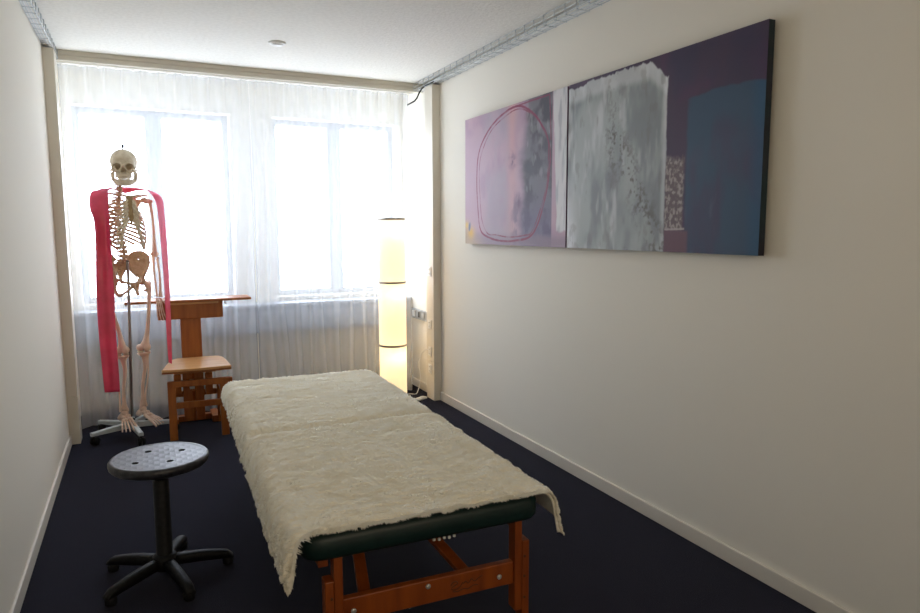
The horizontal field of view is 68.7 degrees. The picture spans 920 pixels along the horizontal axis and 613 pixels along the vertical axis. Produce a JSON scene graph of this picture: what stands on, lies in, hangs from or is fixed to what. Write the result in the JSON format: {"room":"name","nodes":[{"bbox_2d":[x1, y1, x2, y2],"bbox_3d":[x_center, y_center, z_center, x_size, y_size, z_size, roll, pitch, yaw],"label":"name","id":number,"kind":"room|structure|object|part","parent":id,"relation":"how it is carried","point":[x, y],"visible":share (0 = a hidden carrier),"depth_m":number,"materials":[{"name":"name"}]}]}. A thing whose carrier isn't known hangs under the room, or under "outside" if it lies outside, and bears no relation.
{"room":"massage therapy room","nodes":[
{"label":"massage therapy room","id":0,"kind":"room"},
{"bbox_2d":[0,0,68,612],"bbox_3d":[-1.497,-0.064,1.941,0.120,2.590,7.020,-3,7,-25],"label":"wall","id":1,"kind":"structure","parent":0,"point":[34,425],"depth_m":2.96,"materials":[{"name":"white paint"}]},
{"bbox_2d":[9,404,81,612],"bbox_3d":[-1.395,1.095,2.022,0.013,0.068,6.600,-3,7,-25],"label":"baseboard","id":2,"kind":"structure","parent":1,"relation":"attached to","point":[20,594],"depth_m":2.87,"materials":[{"name":"paint"}]},
{"bbox_2d":[42,47,81,444],"bbox_3d":[-2.467,-0.338,4.181,0.060,2.424,0.130,-3,7,-25],"label":"pillar","id":3,"kind":"structure","parent":1,"relation":"attached to","point":[48,54],"depth_m":4.13,"materials":[{"name":"paint"}]},
{"bbox_2d":[57,66,411,404],"bbox_3d":[-1.679,-0.468,5.438,2.565,2.590,0.500,-3,7,-25],"label":"curtain","id":4,"kind":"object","parent":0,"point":[250,108],"depth_m":5.34,"materials":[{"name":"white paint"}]},
{"bbox_2d":[71,106,233,303],"bbox_3d":[-2.323,-0.759,5.165,1.070,1.435,0.120,-3,7,-25],"label":"window","id":5,"kind":"structure","parent":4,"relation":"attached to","point":[154,162],"depth_m":5.11,"materials":[{"name":"paint"}]},
{"bbox_3d":[-2.305,-0.629,5.144,0.036,0.140,0.040,-3,7,-25],"label":"handle","id":6,"kind":"part","parent":5,"relation":"part of","materials":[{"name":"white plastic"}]},
{"bbox_2d":[82,375,379,412],"bbox_3d":[-1.652,0.691,5.521,2.539,0.068,0.013,-3,7,-25],"label":"baseboard","id":7,"kind":"structure","parent":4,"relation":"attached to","point":[160,400],"depth_m":5.11,"materials":[{"name":"paint"}]},
{"bbox_2d":[272,119,392,294],"bbox_3d":[-1.071,-0.831,5.754,1.040,1.435,0.120,-3,7,-25],"label":"window","id":8,"kind":"structure","parent":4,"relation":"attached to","point":[332,143],"depth_m":5.73,"materials":[{"name":"paint"}]},
{"bbox_3d":[-1.054,-0.701,5.732,0.036,0.140,0.040,-3,7,-25],"label":"handle","id":9,"kind":"part","parent":8,"relation":"part of","materials":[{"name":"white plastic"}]},
{"bbox_2d":[27,0,578,94],"bbox_3d":[-0.288,-1.480,2.355,2.805,0.120,7.020,-3,7,-25],"label":"ceiling","id":10,"kind":"structure","parent":0,"point":[407,41],"depth_m":3.89,"materials":[{"name":"paint"}]},
{"bbox_2d":[19,0,57,58],"bbox_3d":[-1.293,-1.293,1.575,0.058,0.058,6.005,-3,7,-25],"label":"cable tray","id":11,"kind":"object","parent":10,"relation":"attached to","point":[24,4],"visible":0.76,"depth_m":3.59,"materials":[{"name":"grey metal"}]},
{"bbox_2d":[56,60,413,94],"bbox_3d":[-1.500,-1.648,4.888,2.485,0.029,0.024,-3,7,-25],"label":"rail","id":12,"kind":"object","parent":10,"relation":"attached to","point":[57,61],"visible":0.88,"depth_m":4.80,"materials":[{"name":"white plastic"}]},
{"bbox_2d":[268,40,285,46],"bbox_3d":[-1.125,-1.613,4.141,0.104,0.021,0.104,-3,7,-25],"label":"smoke detector","id":13,"kind":"object","parent":10,"relation":"attached to","point":[276,43],"visible":1,"depth_m":4.12,"materials":[{"name":"white plastic"}]},
{"bbox_2d":[413,0,609,91],"bbox_3d":[0.952,-1.422,2.630,0.089,0.058,6.005,-3,7,-25],"label":"cable tray","id":14,"kind":"object","parent":10,"relation":"attached to","point":[589,6],"visible":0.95,"depth_m":3.90,"materials":[{"name":"grey metal"}]},
{"bbox_2d":[407,81,433,105],"bbox_3d":[-0.301,-1.646,5.205,0.034,0.127,0.387,-5,8,-36],"label":"cable","id":15,"kind":"object","parent":14,"relation":"hanging from","point":[432,81],"visible":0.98,"depth_m":5.24,"materials":[{"name":"plastic"}]},
{"bbox_3d":[0.610,-1.497,3.260,0.006,0.040,0.100,-3,7,-25],"label":"joint plate","id":16,"kind":"part","parent":14,"relation":"part of","materials":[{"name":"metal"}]},
{"bbox_2d":[20,381,815,612],"bbox_3d":[-0.242,1.112,2.574,2.805,0.100,6.840,-3,7,-25],"label":"floor","id":17,"kind":"structure","parent":0,"point":[611,557],"depth_m":2.80,"materials":[{"name":"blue carpet"}]},
{"bbox_2d":[90,144,179,445],"bbox_3d":[-2.180,-0.088,4.345,0.505,1.888,0.518,1,7,13],"label":"skeleton","id":18,"kind":"object","parent":17,"relation":"on","point":[123,162],"visible":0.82,"depth_m":4.35,"materials":[{"name":"plastic"}]},
{"bbox_3d":[-2.245,0.788,4.314,0.030,0.040,0.237,4,8,34],"label":"arm","id":19,"kind":"part","parent":18,"relation":"part of","materials":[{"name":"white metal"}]},
{"bbox_3d":[-2.302,0.769,4.475,0.237,0.040,0.030,2,7,17],"label":"arm","id":20,"kind":"part","parent":18,"relation":"part of","materials":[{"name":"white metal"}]},
{"bbox_2d":[89,187,171,391],"bbox_3d":[-2.102,-0.123,4.331,0.427,1.291,0.268,-3,7,-25],"label":"band","id":21,"kind":"object","parent":18,"relation":"on","point":[99,202],"visible":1,"depth_m":4.18,"materials":[{"name":"pink rubber"}]},
{"bbox_3d":[-2.072,0.787,4.318,0.030,0.040,0.237,-5,8,-37],"label":"arm","id":22,"kind":"part","parent":18,"relation":"part of","materials":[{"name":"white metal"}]},
{"bbox_3d":[-2.165,0.757,4.579,0.030,0.040,0.237,0,7,-1],"label":"arm","id":23,"kind":"part","parent":18,"relation":"part of","materials":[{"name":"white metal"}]},
{"bbox_3d":[-2.023,0.768,4.481,0.237,0.040,0.030,-2,7,-19],"label":"arm","id":24,"kind":"part","parent":18,"relation":"part of","materials":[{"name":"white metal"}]},
{"bbox_2d":[102,442,233,606],"bbox_3d":[-1.138,0.814,2.624,0.468,0.487,0.492,-3,7,-25],"label":"stool","id":25,"kind":"object","parent":17,"relation":"on","point":[157,462],"visible":1,"depth_m":2.58,"materials":[{"name":"black plastic"}]},
{"bbox_3d":[-1.298,1.000,2.665,0.215,0.052,0.040,1,7,11],"label":"arm","id":26,"kind":"part","parent":25,"relation":"part of","materials":[{"name":"black plastic"}]},
{"bbox_3d":[-1.225,1.018,2.511,0.040,0.052,0.215,3,8,28],"label":"arm","id":27,"kind":"part","parent":25,"relation":"part of","materials":[{"name":"black plastic"}]},
{"bbox_3d":[-1.156,0.592,2.590,0.358,0.039,0.358,-3,7,-25],"label":"seat","id":28,"kind":"part","parent":25,"relation":"part of","materials":[{"name":"grey plastic"}]},
{"bbox_3d":[-1.055,1.015,2.533,0.040,0.052,0.215,-6,9,-43],"label":"arm","id":29,"kind":"part","parent":25,"relation":"part of","materials":[{"name":"black plastic"}]},
{"bbox_3d":[-1.174,0.986,2.781,0.040,0.052,0.215,-1,7,-7],"label":"arm","id":30,"kind":"part","parent":25,"relation":"part of","materials":[{"name":"black plastic"}]},
{"bbox_3d":[-1.024,0.995,2.700,0.215,0.052,0.040,-3,7,-25],"label":"arm","id":31,"kind":"part","parent":25,"relation":"part of","materials":[{"name":"black plastic"}]},
{"bbox_2d":[124,295,250,423],"bbox_3d":[-1.889,0.377,4.745,0.810,0.872,0.210,-3,7,-25],"label":"writing desk","id":32,"kind":"object","parent":17,"relation":"on","point":[190,311],"visible":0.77,"depth_m":4.69,"materials":[{"name":"brown wood"}]},
{"bbox_3d":[-1.851,-0.024,4.645,0.345,0.015,0.020,-3,7,-25],"label":"drawer","id":33,"kind":"part","parent":32,"relation":"part of","materials":[{"name":"brown wood"}]},
{"bbox_3d":[-1.885,0.785,4.787,0.220,0.040,0.050,-3,7,-25],"label":"foot rail","id":34,"kind":"part","parent":32,"relation":"part of","materials":[{"name":"brown wood"}]},
{"bbox_2d":[162,356,232,440],"bbox_3d":[-1.762,0.605,4.523,0.423,0.468,0.417,-3,7,-23],"label":"wooden chair","id":35,"kind":"object","parent":17,"relation":"on","point":[206,364],"visible":0.96,"depth_m":4.42,"materials":[{"name":"brown wood"}]},
{"bbox_3d":[-1.841,0.678,4.316,0.048,0.372,0.030,-3,7,-23],"label":"leg","id":36,"kind":"part","parent":35,"relation":"part of","materials":[{"name":"brown wood"}]},
{"bbox_3d":[-1.765,0.381,4.496,0.418,0.016,0.417,-3,7,-23],"label":"seat","id":37,"kind":"part","parent":35,"relation":"part of","materials":[{"name":"brown wood"}]},
{"bbox_3d":[-1.837,0.600,4.694,0.267,0.040,0.024,-3,7,-23],"label":"rail","id":38,"kind":"part","parent":35,"relation":"part of","materials":[{"name":"brown wood"}]},
{"bbox_3d":[-1.697,0.631,4.375,0.267,0.040,0.024,-3,7,-23],"label":"footrest rail","id":39,"kind":"part","parent":35,"relation":"part of","materials":[{"name":"brown wood"}]},
{"bbox_3d":[-1.683,0.491,4.364,0.394,0.041,0.030,-3,7,-23],"label":"rail","id":40,"kind":"part","parent":35,"relation":"part of","materials":[{"name":"brown wood"}]},
{"bbox_3d":[-1.693,0.662,4.764,0.048,0.300,0.030,-3,7,-23],"label":"leg","id":41,"kind":"part","parent":35,"relation":"part of","materials":[{"name":"brown wood"}]},
{"bbox_3d":[-1.553,0.662,4.442,0.048,0.372,0.030,-3,7,-23],"label":"leg","id":42,"kind":"part","parent":35,"relation":"part of","materials":[{"name":"brown wood"}]},
{"bbox_2d":[377,218,427,393],"bbox_3d":[-0.456,0.021,5.360,0.385,1.437,0.220,-2,7,-15],"label":"floor lamp","id":43,"kind":"object","parent":17,"relation":"on","point":[390,231],"visible":0.9,"depth_m":5.25,"materials":[{"name":"white paper"}]},
{"bbox_3d":[-0.537,-0.439,5.285,0.216,0.480,0.216,-3,7,-25],"label":"lamp shade","id":44,"kind":"part","parent":43,"relation":"part of","materials":[{"name":"paper"}]},
{"bbox_3d":[-0.536,0.055,5.342,0.216,0.485,0.216,-3,7,-25],"label":"lamp shade","id":45,"kind":"part","parent":43,"relation":"part of","materials":[{"name":"paper"}]},
{"bbox_3d":[-0.534,0.512,5.395,0.216,0.405,0.216,-3,7,-25],"label":"lamp shade","id":46,"kind":"part","parent":43,"relation":"part of","materials":[{"name":"paper"}]},
{"bbox_3d":[-0.351,0.534,5.422,0.154,0.402,0.199,-3,7,-25],"label":"power cord","id":47,"kind":"part","parent":43,"relation":"part of","materials":[{"name":"white plastic"}]},
{"bbox_2d":[298,495,535,612],"bbox_3d":[-0.471,0.763,2.842,0.735,0.533,1.940,-3,7,-24],"label":"massage table","id":48,"kind":"object","parent":17,"relation":"on","point":[513,571],"visible":0.41,"depth_m":1.97,"materials":[{"name":"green wood"}]},
{"bbox_3d":[-0.344,0.829,1.889,0.025,0.300,0.044,-3,7,-24],"label":"leg","id":49,"kind":"part","parent":48,"relation":"part of","materials":[{"name":"orange wood"}]},
{"bbox_2d":[221,369,564,595],"bbox_3d":[-0.472,0.546,2.822,0.882,0.163,2.054,-3,7,-24],"label":"fleece cover","id":50,"kind":"object","parent":48,"relation":"on","point":[326,453],"visible":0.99,"depth_m":2.33,"materials":[{"name":"beige fur"}]},
{"bbox_3d":[-0.283,0.642,2.396,0.635,0.040,0.902,-3,7,-24],"label":"frame","id":51,"kind":"part","parent":48,"relation":"part of","materials":[{"name":"orange wood"}]},
{"bbox_3d":[0.173,0.802,2.114,0.025,0.300,0.044,-3,7,-24],"label":"leg","id":52,"kind":"part","parent":48,"relation":"part of","materials":[{"name":"orange wood"}]},
{"bbox_2d":[415,396,426,400],"bbox_3d":[-0.302,0.735,5.299,0.121,0.024,0.110,-4,8,-32],"label":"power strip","id":53,"kind":"object","parent":17,"relation":"on","point":[420,398],"visible":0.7,"depth_m":5.29,"materials":[{"name":"white plastic"}]},
{"bbox_2d":[402,0,919,612],"bbox_3d":[0.929,-0.203,3.082,0.120,2.590,7.020,-3,7,-25],"label":"wall","id":54,"kind":"structure","parent":0,"point":[768,404],"depth_m":2.60,"materials":[{"name":"white paint"}]},
{"bbox_2d":[54,49,422,92],"bbox_3d":[-1.456,-1.670,4.817,2.565,0.062,0.030,-3,7,-25],"label":"trim","id":55,"kind":"structure","parent":54,"relation":"attached to","point":[63,55],"depth_m":4.73,"materials":[{"name":"paint"}]},
{"bbox_2d":[410,307,426,321],"bbox_3d":[-0.337,0.068,5.638,0.025,0.080,0.424,-3,7,-25],"label":"wall socket","id":56,"kind":"object","parent":54,"relation":"attached to","point":[419,314],"visible":0.77,"depth_m":5.63,"materials":[{"name":"plastic"}]},
{"bbox_2d":[428,320,431,328],"bbox_3d":[-0.240,0.142,5.303,0.010,0.072,0.064,-3,7,-25],"label":"wall socket","id":57,"kind":"object","parent":54,"relation":"attached to","point":[429,321],"visible":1,"depth_m":5.29,"materials":[{"name":"white plastic"}]},
{"bbox_2d":[428,346,431,355],"bbox_3d":[-0.239,0.355,5.328,0.010,0.072,0.064,-3,7,-25],"label":"wall socket","id":58,"kind":"object","parent":54,"relation":"attached to","point":[429,348],"visible":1,"depth_m":5.32,"materials":[{"name":"white plastic"}]},
{"bbox_2d":[428,364,431,373],"bbox_3d":[-0.239,0.494,5.344,0.010,0.072,0.064,-3,7,-25],"label":"wall socket","id":59,"kind":"object","parent":54,"relation":"attached to","point":[429,365],"visible":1,"depth_m":5.33,"materials":[{"name":"white plastic"}]},
{"bbox_2d":[425,84,441,400],"bbox_3d":[-0.208,-0.468,5.251,0.065,2.424,0.145,-3,7,-25],"label":"pillar","id":60,"kind":"structure","parent":54,"relation":"attached to","point":[432,92],"depth_m":5.20,"materials":[{"name":"paint"}]},
{"bbox_2d":[465,86,568,247],"bbox_3d":[0.319,-0.795,4.112,0.044,0.838,1.226,-3,7,-25],"label":"abstract painting","id":61,"kind":"object","parent":54,"relation":"attached to","point":[516,155],"visible":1,"depth_m":3.99,"materials":[{"name":"paint"}]},
{"bbox_2d":[407,373,852,612],"bbox_3d":[0.911,0.963,3.106,0.013,0.068,6.600,-3,7,-25],"label":"baseboard","id":62,"kind":"structure","parent":54,"relation":"attached to","point":[805,596],"depth_m":3.02,"materials":[{"name":"paint"}]},
{"bbox_2d":[567,19,774,255],"bbox_3d":[0.852,-0.667,2.994,0.044,0.838,1.235,-3,7,-25],"label":"abstract painting","id":63,"kind":"object","parent":54,"relation":"attached to","point":[668,152],"visible":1,"depth_m":2.81,"materials":[{"name":"paint"}]}
]}

